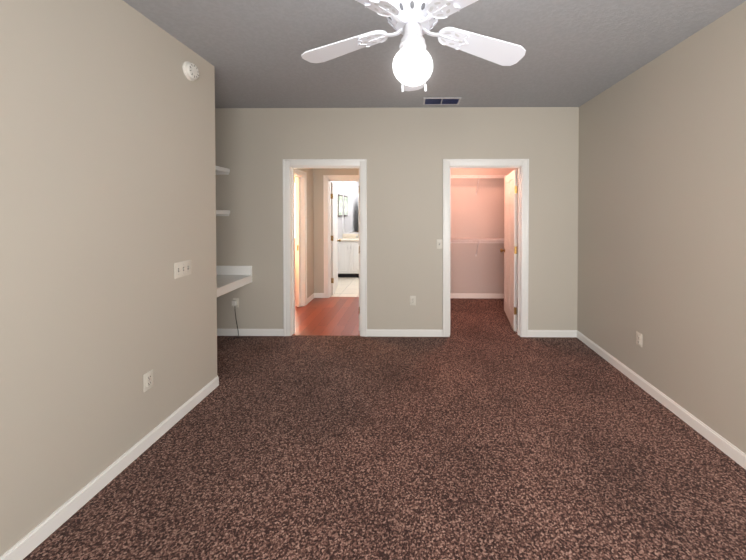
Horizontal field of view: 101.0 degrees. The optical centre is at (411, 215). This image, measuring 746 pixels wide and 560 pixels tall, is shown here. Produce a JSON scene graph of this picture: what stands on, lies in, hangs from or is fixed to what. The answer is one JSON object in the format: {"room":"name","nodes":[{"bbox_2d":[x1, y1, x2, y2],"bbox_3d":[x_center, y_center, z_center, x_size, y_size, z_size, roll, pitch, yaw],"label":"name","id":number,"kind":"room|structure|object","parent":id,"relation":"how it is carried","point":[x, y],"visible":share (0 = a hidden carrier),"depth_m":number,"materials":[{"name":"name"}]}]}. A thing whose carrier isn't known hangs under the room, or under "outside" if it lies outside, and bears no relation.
{"room":"empty bedroom","nodes":[
{"label":"empty bedroom","id":0,"kind":"room"},
{"bbox_2d":[0,0,216,556],"bbox_3d":[-1.771,0.128,0.816,0.120,2.755,3.650,0,1,1],"label":"wall","id":1,"kind":"structure","parent":0,"point":[107,174],"depth_m":1.64,"materials":[{"name":"paint"}]},
{"bbox_2d":[0,375,218,559],"bbox_3d":[-1.705,1.463,0.855,0.013,0.083,3.633,0,1,1],"label":"baseboard","id":2,"kind":"structure","parent":1,"relation":"attached to","point":[31,541],"depth_m":1.64,"materials":[{"name":"white wood"}]},
{"bbox_2d":[143,369,152,391],"bbox_3d":[-1.694,1.065,1.968,0.009,0.114,0.070,0,1,1],"label":"electrical outlet","id":3,"kind":"object","parent":1,"relation":"attached to","point":[148,380],"visible":1,"depth_m":1.96,"materials":[{"name":"white plastic"}]},
{"bbox_2d":[174,260,190,278],"bbox_3d":[-1.686,0.397,2.262,0.018,0.114,0.162,0,1,1],"label":"light switch","id":4,"kind":"object","parent":1,"relation":"attached to","point":[182,268],"visible":1,"depth_m":2.25,"materials":[{"name":"white plastic"}]},
{"bbox_2d":[182,61,198,80],"bbox_3d":[-1.673,-1.096,2.327,0.044,0.136,0.136,0,1,1],"label":"smoke detector","id":5,"kind":"object","parent":1,"relation":"attached to","point":[191,71],"visible":1,"depth_m":2.30,"materials":[{"name":"white plastic"}]},
{"bbox_2d":[298,169,313,297],"bbox_3d":[-1.768,0.059,5.691,0.120,2.755,3.740,0,1,1],"label":"wall","id":6,"kind":"structure","parent":0,"point":[310,246],"depth_m":5.17,"materials":[{"name":"paint"}]},
{"bbox_2d":[296,177,300,306],"bbox_3d":[-1.778,0.423,4.812,0.034,2.028,0.096,0,1,1],"label":"door","id":7,"kind":"structure","parent":6,"relation":"in","point":[298,247],"depth_m":4.78,"materials":[{"name":"white wood"}]},
{"bbox_2d":[307,293,315,303],"bbox_3d":[-1.708,1.403,5.145,0.013,0.083,0.398,0,1,1],"label":"baseboard","id":8,"kind":"structure","parent":6,"relation":"attached to","point":[313,295],"depth_m":5.18,"materials":[{"name":"white wood"}]},
{"bbox_2d":[331,182,340,294],"bbox_3d":[-1.476,0.414,5.828,0.173,2.018,0.770,0,1,-7],"label":"bathroom door","id":9,"kind":"structure","parent":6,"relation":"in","point":[334,237],"depth_m":5.71,"materials":[{"name":"white wood"}]},
{"bbox_2d":[293,297,359,335],"bbox_3d":[-2.241,1.465,5.435,3.720,0.050,3.400,0,1,1],"label":"floor","id":10,"kind":"structure","parent":0,"point":[334,316],"depth_m":4.35,"materials":[{"name":"laminate"}]},
{"bbox_2d":[331,181,342,238],"bbox_3d":[-0.985,0.049,6.434,1.430,2.755,1.995,0,1,1],"label":"wall","id":11,"kind":"structure","parent":0,"point":[339,184],"depth_m":7.23,"materials":[{"name":"white paint"}]},
{"bbox_2d":[338,194,342,216],"bbox_3d":[-1.677,-0.224,7.156,0.022,0.520,0.420,0,1,1],"label":"picture","id":12,"kind":"object","parent":11,"relation":"attached to","point":[340,205],"visible":1,"depth_m":7.14},
{"bbox_2d":[331,277,358,296],"bbox_3d":[-0.955,1.451,6.484,1.610,0.050,2.175,0,1,1],"label":"floor","id":13,"kind":"structure","parent":0,"point":[347,286],"depth_m":6.06,"materials":[{"name":"beige tile"}]},
{"bbox_2d":[338,242,358,276],"bbox_3d":[-0.975,1.002,7.151,1.421,0.830,0.584,0,1,1],"label":"bathroom vanity","id":14,"kind":"object","parent":13,"relation":"on","point":[348,255],"depth_m":6.90,"materials":[{"name":"white wood"}]},
{"bbox_2d":[338,238,358,241],"bbox_3d":[-0.975,0.567,7.155,1.421,0.039,0.563,0,1,1],"label":"countertop","id":15,"kind":"structure","parent":14,"relation":"on","point":[342,239],"depth_m":6.93,"materials":[{"name":"beige stone"}]},
{"bbox_2d":[343,181,358,233],"bbox_3d":[-0.973,0.034,7.492,1.430,2.755,0.120,0,1,1],"label":"wall","id":16,"kind":"structure","parent":0,"point":[343,216],"depth_m":7.44,"materials":[{"name":"white paint"}]},
{"bbox_2d":[343,234,358,237],"bbox_3d":[-0.972,0.495,7.425,1.421,0.097,0.021,0,1,1],"label":"backsplash","id":17,"kind":"structure","parent":16,"relation":"attached to","point":[344,235],"depth_m":7.42,"materials":[{"name":"beige tile"}]},
{"bbox_2d":[344,181,358,231],"bbox_3d":[-0.974,-0.228,7.424,1.350,1.280,0.007,0,1,1],"label":"bathroom mirror","id":18,"kind":"object","parent":16,"relation":"attached to","point":[351,206],"visible":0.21,"depth_m":7.43,"materials":[{"name":"clear glass"}]},
{"bbox_2d":[23,298,745,559],"bbox_3d":[-0.622,1.511,2.165,5.430,0.050,6.575,0,1,1],"label":"floor carpet","id":19,"kind":"object","parent":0,"point":[483,431],"visible":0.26,"depth_m":1.81,"materials":[{"name":"brown carpet"}]},
{"bbox_2d":[215,107,578,329],"bbox_3d":[-1.064,0.086,3.753,6.110,2.755,0.120,0,1,1],"label":"wall","id":20,"kind":"structure","parent":0,"point":[404,152],"depth_m":3.68,"materials":[{"name":"paint"}]},
{"bbox_2d":[215,166,229,174],"bbox_3d":[-2.699,-0.524,3.549,1.000,0.071,0.303,0,1,1],"label":"shelf","id":21,"kind":"object","parent":20,"relation":"attached to","point":[222,170],"visible":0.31,"depth_m":3.65,"materials":[{"name":"white laminate"}]},
{"bbox_2d":[216,210,229,215],"bbox_3d":[-2.699,-0.024,3.556,1.000,0.071,0.303,0,1,1],"label":"shelf","id":22,"kind":"object","parent":20,"relation":"attached to","point":[222,212],"visible":0.29,"depth_m":3.63,"materials":[{"name":"white laminate"}]},
{"bbox_2d":[216,266,251,296],"bbox_3d":[-2.571,0.716,3.367,1.261,0.197,0.698,0,1,1],"label":"desk","id":23,"kind":"object","parent":20,"relation":"attached to","point":[230,278],"visible":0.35,"depth_m":3.60,"materials":[{"name":"white laminate"}]},
{"bbox_2d":[233,298,238,306],"bbox_3d":[-2.140,1.065,3.714,0.070,0.114,0.009,0,1,1],"label":"outlet","id":24,"kind":"object","parent":20,"relation":"attached to","point":[237,299],"visible":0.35,"depth_m":3.71,"materials":[{"name":"white plastic"}]},
{"bbox_2d":[228,300,240,338],"bbox_3d":[-2.084,1.246,3.657,0.202,0.433,0.108,0,1,1],"label":"plug adapter","id":25,"kind":"object","parent":24,"relation":"attached to","point":[234,302],"visible":1,"depth_m":3.67,"materials":[{"name":"white plastic"}]},
{"bbox_2d":[217,329,283,335],"bbox_3d":[-2.376,1.423,3.720,1.648,0.083,0.013,0,1,1],"label":"baseboard","id":26,"kind":"structure","parent":20,"relation":"attached to","point":[220,332],"depth_m":3.71,"materials":[{"name":"white wood"}]},
{"bbox_2d":[283,159,366,336],"bbox_3d":[-1.046,0.396,3.757,1.007,2.136,0.163,0,1,1],"label":"door frame","id":27,"kind":"structure","parent":20,"relation":"attached to","point":[291,167],"depth_m":3.70,"materials":[{"name":"white wood"}]},
{"bbox_2d":[359,239,359,330],"bbox_3d":[-0.656,0.436,4.230,0.173,2.018,0.840,0,1,-1],"label":"hall door","id":28,"kind":"structure","parent":20,"relation":"in","point":[359,284],"depth_m":3.83,"materials":[{"name":"white wood"}]},
{"bbox_2d":[367,329,442,336],"bbox_3d":[-0.085,1.423,3.695,0.914,0.083,0.013,0,1,1],"label":"baseboard","id":29,"kind":"structure","parent":20,"relation":"attached to","point":[370,332],"depth_m":3.69,"materials":[{"name":"white wood"}]},
{"bbox_2d":[410,296,415,304],"bbox_3d":[0.013,1.031,3.690,0.070,0.114,0.009,0,1,1],"label":"electrical outlet","id":30,"kind":"object","parent":20,"relation":"attached to","point":[412,300],"visible":1,"depth_m":3.69,"materials":[{"name":"white plastic"}]},
{"bbox_2d":[437,239,441,248],"bbox_3d":[0.333,0.346,3.672,0.070,0.114,0.018,0,1,1],"label":"light switch","id":31,"kind":"object","parent":20,"relation":"attached to","point":[439,243],"visible":1,"depth_m":3.68,"materials":[{"name":"white plastic"}]},
{"bbox_2d":[443,159,528,336],"bbox_3d":[0.885,0.397,3.736,1.020,2.136,0.163,0,1,1],"label":"door frame","id":32,"kind":"structure","parent":20,"relation":"attached to","point":[522,165],"depth_m":3.66,"materials":[{"name":"white wood"}]},
{"bbox_2d":[500,169,517,331],"bbox_3d":[1.354,0.436,4.214,0.173,2.018,0.853,0,1,9],"label":"closet door","id":33,"kind":"structure","parent":20,"relation":"in","point":[510,242],"depth_m":4.07,"materials":[{"name":"white wood"}]},
{"bbox_2d":[528,330,575,336],"bbox_3d":[1.678,1.424,3.675,0.565,0.083,0.013,0,1,1],"label":"baseboard","id":34,"kind":"structure","parent":20,"relation":"attached to","point":[531,333],"depth_m":3.67,"materials":[{"name":"white wood"}]},
{"bbox_2d":[313,168,517,293],"bbox_3d":[0.088,0.064,5.365,3.840,2.755,0.120,0,1,1],"label":"wall","id":35,"kind":"structure","parent":0,"point":[480,214],"depth_m":5.30,"materials":[{"name":"paint"}]},
{"bbox_2d":[450,293,503,298],"bbox_3d":[0.813,1.401,5.310,2.390,0.083,0.013,0,1,1],"label":"baseboard","id":36,"kind":"structure","parent":35,"relation":"attached to","point":[452,295],"depth_m":5.30,"materials":[{"name":"white wood"}]},
{"bbox_2d":[123,0,745,107],"bbox_3d":[-1.010,-1.344,3.212,6.390,0.120,8.900,0,1,1],"label":"ceiling","id":37,"kind":"structure","parent":0,"point":[578,53],"depth_m":2.32,"materials":[{"name":"paint"}]},
{"bbox_2d":[301,0,525,91],"bbox_3d":[0.005,-0.903,1.318,1.032,0.709,0.985,0,1,1],"label":"fan","id":38,"kind":"object","parent":37,"relation":"hanging from","point":[412,22],"visible":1,"depth_m":1.27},
{"bbox_2d":[423,97,460,104],"bbox_3d":[0.335,-1.281,3.441,0.415,0.010,0.215,0,1,1],"label":"ceiling vent","id":39,"kind":"object","parent":37,"relation":"in","point":[443,101],"visible":1,"depth_m":3.43,"materials":[{"name":"grey metal"}]},
{"bbox_2d":[577,1,745,453],"bbox_3d":[2.033,0.109,2.117,0.120,2.755,6.575,0,1,1],"label":"wall","id":40,"kind":"structure","parent":0,"point":[662,210],"depth_m":2.28,"materials":[{"name":"paint"}]},
{"bbox_2d":[636,331,641,346],"bbox_3d":[1.974,1.079,2.657,0.009,0.114,0.070,0,1,1],"label":"electrical outlet","id":41,"kind":"object","parent":40,"relation":"attached to","point":[638,339],"visible":1,"depth_m":2.66,"materials":[{"name":"white plastic"}]},
{"bbox_2d":[576,330,745,469],"bbox_3d":[1.958,1.457,1.324,0.013,0.083,4.710,0,1,1],"label":"baseboard","id":42,"kind":"structure","parent":40,"relation":"attached to","point":[725,446],"depth_m":2.28,"materials":[{"name":"white wood"}]},
{"bbox_3d":[0.805,0.075,4.545,2.390,2.755,1.505,0,1,1],"label":"liner","id":43,"kind":"object","parent":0,"visible":0},
{"bbox_2d":[450,238,503,255],"bbox_3d":[0.807,0.556,5.149,2.391,0.316,0.306,0,1,1],"label":"wire shelf","id":44,"kind":"object","parent":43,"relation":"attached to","point":[477,239],"visible":0.38,"depth_m":5.10,"materials":[{"name":"white metal"}]},
{"bbox_2d":[451,175,517,194],"bbox_3d":[0.807,-0.503,5.134,2.391,0.316,0.306,0,1,1],"label":"wire shelf","id":45,"kind":"object","parent":43,"relation":"attached to","point":[477,176],"visible":0.29,"depth_m":5.12,"materials":[{"name":"white metal"}]}
]}

